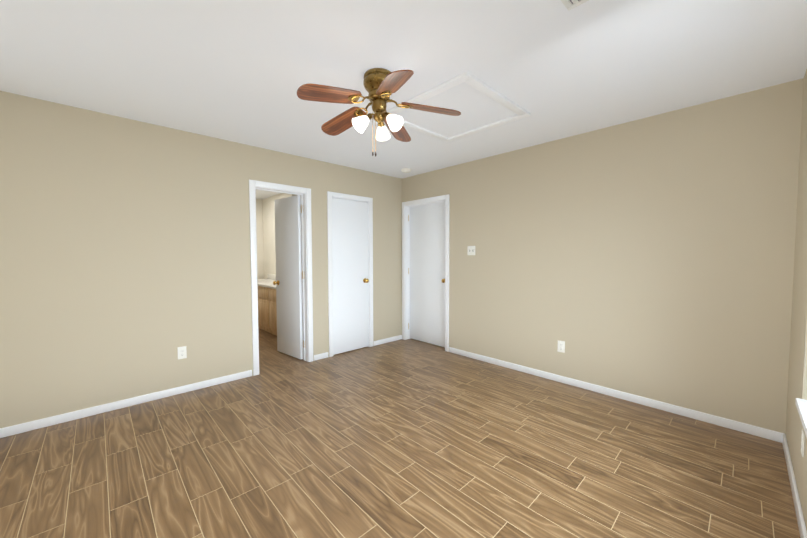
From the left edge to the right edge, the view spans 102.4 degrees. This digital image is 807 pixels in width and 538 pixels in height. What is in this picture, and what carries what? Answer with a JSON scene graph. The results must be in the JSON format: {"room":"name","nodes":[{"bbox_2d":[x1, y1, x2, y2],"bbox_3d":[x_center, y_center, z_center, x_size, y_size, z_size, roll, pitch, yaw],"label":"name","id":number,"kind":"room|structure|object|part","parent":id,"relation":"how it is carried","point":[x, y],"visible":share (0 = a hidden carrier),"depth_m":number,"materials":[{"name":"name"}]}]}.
{"room":"empty bedroom","nodes":[
{"label":"empty bedroom","id":0,"kind":"room"},
{"bbox_2d":[0,91,401,427],"bbox_3d":[-1.596,-0.078,3.540,4.460,2.440,0.120,-2,3,-43],"label":"wall","id":1,"kind":"structure","parent":0,"point":[125,264],"depth_m":2.77,"materials":[{"name":"beige paint"}]},
{"bbox_2d":[0,370,251,437],"bbox_3d":[-2.338,1.143,2.792,1.980,0.068,0.017,-2,3,-43],"label":"baseboard","id":2,"kind":"structure","parent":1,"relation":"attached to","point":[53,420],"depth_m":2.71,"materials":[{"name":"white wood"}]},
{"bbox_2d":[177,346,186,358],"bbox_3d":[-2.071,0.783,3.037,0.070,0.115,0.007,-2,3,-43],"label":"outlet","id":3,"kind":"object","parent":1,"relation":"attached to","point":[182,352],"visible":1,"depth_m":3.04,"materials":[{"name":"white plastic"}]},
{"bbox_2d":[249,179,312,375],"bbox_3d":[-1.593,0.084,3.925,0.701,2.083,0.697,-2,3,-43],"label":"bathroom door","id":4,"kind":"structure","parent":1,"relation":"in","point":[293,281],"depth_m":3.96,"materials":[{"name":"white wood"}]},
{"bbox_2d":[327,191,372,356],"bbox_3d":[-0.712,0.064,4.339,0.706,2.083,0.188,-2,3,-43],"label":"closet door","id":5,"kind":"structure","parent":1,"relation":"in","point":[350,260],"depth_m":4.30,"materials":[{"name":"white wood"}]},
{"bbox_2d":[374,335,401,345],"bbox_3d":[-0.226,1.052,4.798,0.545,0.068,0.013,-2,3,-43],"label":"baseboard","id":6,"kind":"structure","parent":1,"relation":"attached to","point":[386,340],"depth_m":4.78,"materials":[{"name":"white wood"}]},
{"bbox_2d":[256,199,263,278],"bbox_3d":[-3.635,-0.189,6.152,1.860,2.440,0.120,-2,3,-43],"label":"wall","id":7,"kind":"structure","parent":0,"point":[259,223],"depth_m":6.69,"materials":[{"name":"paint"}]},
{"bbox_2d":[262,193,291,278],"bbox_3d":[-2.029,-0.181,5.912,0.120,2.440,2.680,-2,3,-43],"label":"wall","id":8,"kind":"structure","parent":0,"point":[265,232],"depth_m":6.49,"materials":[{"name":"paint"}]},
{"bbox_2d":[292,194,302,327],"bbox_3d":[-0.921,-0.130,4.689,1.120,2.440,0.620,-2,3,-43],"label":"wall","id":9,"kind":"structure","parent":0,"point":[301,263],"depth_m":4.37,"materials":[{"name":"beige paint"}]},
{"bbox_2d":[0,328,799,537],"bbox_3d":[-0.972,1.163,3.737,5.560,0.060,7.370,-2,3,-43],"label":"floor","id":10,"kind":"structure","parent":0,"point":[408,438],"depth_m":2.01,"materials":[{"name":"brown tile"}]},
{"bbox_2d":[258,286,276,335],"bbox_3d":[-2.279,0.661,5.716,0.562,0.775,1.930,-2,3,-43],"label":"bathroom vanity","id":11,"kind":"object","parent":10,"relation":"on","point":[267,315],"depth_m":5.22,"materials":[{"name":"brown wood"}]},
{"bbox_2d":[257,278,275,289],"bbox_3d":[-2.281,0.256,5.696,0.568,0.037,1.952,-2,3,-43],"label":"countertop","id":12,"kind":"structure","parent":11,"relation":"on","point":[269,281],"depth_m":5.70,"materials":[{"name":"white stone"}]},
{"bbox_2d":[0,0,806,198],"bbox_3d":[-0.976,-1.344,3.627,5.560,0.080,7.370,-2,3,-43],"label":"ceiling","id":13,"kind":"structure","parent":0,"point":[240,71],"depth_m":1.91,"materials":[{"name":"white paint"}]},
{"bbox_2d":[297,68,460,155],"bbox_3d":[-0.188,-0.979,2.092,0.997,0.519,1.002,-2,3,-43],"label":"fan","id":14,"kind":"object","parent":13,"relation":"hanging from","point":[381,85],"visible":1,"depth_m":2.03,"materials":[{"name":"brown wood"}]},
{"bbox_3d":[-0.430,-1.020,1.899,0.383,0.086,0.140,-2,3,-35],"label":"blade","id":15,"kind":"part","parent":14,"relation":"part of","materials":[{"name":"brown wood"}]},
{"bbox_3d":[-0.427,-1.037,2.293,0.383,0.086,0.140,2,3,36],"label":"blade","id":16,"kind":"part","parent":14,"relation":"part of","materials":[{"name":"brown wood"}]},
{"bbox_3d":[-0.269,-0.918,2.050,0.110,0.109,0.102,-1,3,-23],"label":"lamp shade","id":17,"kind":"part","parent":14,"relation":"part of","materials":[{"name":"white glass"}]},
{"bbox_3d":[-0.213,-0.969,2.072,0.069,0.055,0.041,-1,3,-23],"label":"light arm","id":18,"kind":"part","parent":14,"relation":"part of"},
{"bbox_3d":[-0.157,-1.079,2.091,0.202,0.318,0.202,-2,3,-43],"label":"motor","id":19,"kind":"part","parent":14,"relation":"part of","materials":[{"name":"gold metal"}]},
{"bbox_3d":[-0.143,-0.925,2.220,0.102,0.109,0.110,0,3,7],"label":"lamp shade","id":20,"kind":"part","parent":14,"relation":"part of","materials":[{"name":"white glass"}]},
{"bbox_3d":[-0.059,-0.917,2.026,0.110,0.109,0.102,2,3,36],"label":"lamp shade","id":21,"kind":"part","parent":14,"relation":"part of","materials":[{"name":"white glass"}]},
{"bbox_3d":[-0.056,-1.015,1.774,0.140,0.086,0.383,-1,3,-17],"label":"blade","id":22,"kind":"part","parent":14,"relation":"part of","materials":[{"name":"brown wood"}]},
{"bbox_3d":[-0.050,-1.043,2.412,0.140,0.086,0.383,1,3,19],"label":"blade","id":23,"kind":"part","parent":14,"relation":"part of","materials":[{"name":"brown wood"}]},
{"bbox_3d":[0.179,-1.030,2.091,0.383,0.086,0.140,0,3,1],"label":"blade","id":24,"kind":"part","parent":14,"relation":"part of","materials":[{"name":"brown wood"}]},
{"bbox_2d":[402,168,410,172],"bbox_3d":[0.040,-1.319,4.370,0.134,0.038,0.134,-2,3,-43],"label":"smoke detector","id":25,"kind":"object","parent":13,"relation":"attached to","point":[406,170],"visible":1,"depth_m":4.33,"materials":[{"name":"white plastic"}]},
{"bbox_2d":[387,71,530,141],"bbox_3d":[0.416,-1.252,2.642,0.880,0.022,0.860,-2,3,-43],"label":"attic hatch","id":26,"kind":"object","parent":13,"relation":"attached to","point":[479,105],"depth_m":2.57,"materials":[{"name":"white paint"}]},
{"bbox_2d":[561,0,588,10],"bbox_3d":[0.750,-1.198,1.278,0.365,0.017,0.320,-2,3,-43],"label":"ceiling vent","id":27,"kind":"object","parent":13,"relation":"in","point":[570,4],"visible":1,"depth_m":1.47,"materials":[{"name":"white metal"}]},
{"bbox_2d":[402,78,803,432],"bbox_3d":[1.379,-0.084,3.556,0.120,2.440,3.950,-2,3,-43],"label":"wall","id":28,"kind":"structure","parent":0,"point":[651,257],"depth_m":2.75,"materials":[{"name":"beige paint"}]},
{"bbox_2d":[402,194,449,351],"bbox_3d":[0.358,0.048,4.676,0.204,2.083,0.902,-2,3,-43],"label":"bedroom door","id":29,"kind":"structure","parent":28,"relation":"in","point":[425,269],"depth_m":4.70,"materials":[{"name":"white wood"}]},
{"bbox_2d":[467,246,474,254],"bbox_3d":[0.838,-0.229,4.021,0.016,0.115,0.116,-2,3,-43],"label":"switch plate","id":30,"kind":"object","parent":28,"relation":"attached to","point":[470,250],"visible":1,"depth_m":4.02,"materials":[{"name":"white plastic"}]},
{"bbox_2d":[557,340,564,352],"bbox_3d":[1.592,0.784,3.278,0.007,0.115,0.070,-2,3,-43],"label":"outlet","id":31,"kind":"object","parent":28,"relation":"attached to","point":[561,346],"visible":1,"depth_m":3.27,"materials":[{"name":"white plastic"}]},
{"bbox_2d":[449,347,775,440],"bbox_3d":[1.602,1.115,3.276,0.017,0.068,2.882,-2,3,-43],"label":"baseboard","id":32,"kind":"structure","parent":28,"relation":"attached to","point":[641,400],"depth_m":2.82,"materials":[{"name":"white wood"}]},
{"bbox_2d":[785,69,806,529],"bbox_3d":[1.078,0.044,0.635,4.340,2.440,0.120,-2,3,-43],"label":"wall","id":33,"kind":"structure","parent":0,"point":[797,381],"depth_m":1.89,"materials":[{"name":"beige paint"}]},
{"bbox_2d":[776,431,806,537],"bbox_3d":[1.076,1.225,0.778,4.220,0.068,0.017,-2,3,-43],"label":"baseboard","id":34,"kind":"structure","parent":33,"relation":"attached to","point":[780,437],"depth_m":1.74,"materials":[{"name":"white wood"}]},
{"bbox_2d":[795,398,806,436],"bbox_3d":[1.454,0.721,1.002,1.826,0.036,0.191,-2,3,-43],"label":"window sill","id":35,"kind":"structure","parent":33,"relation":"attached to","point":[801,405],"depth_m":1.57,"materials":[{"name":"white"}]},
{"bbox_2d":[801,429,804,456],"bbox_3d":[1.963,0.856,1.597,0.070,0.115,0.007,-2,3,-43],"label":"outlet","id":36,"kind":"object","parent":33,"relation":"attached to","point":[802,442],"visible":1,"depth_m":1.58,"materials":[{"name":"white plastic"}]}
]}

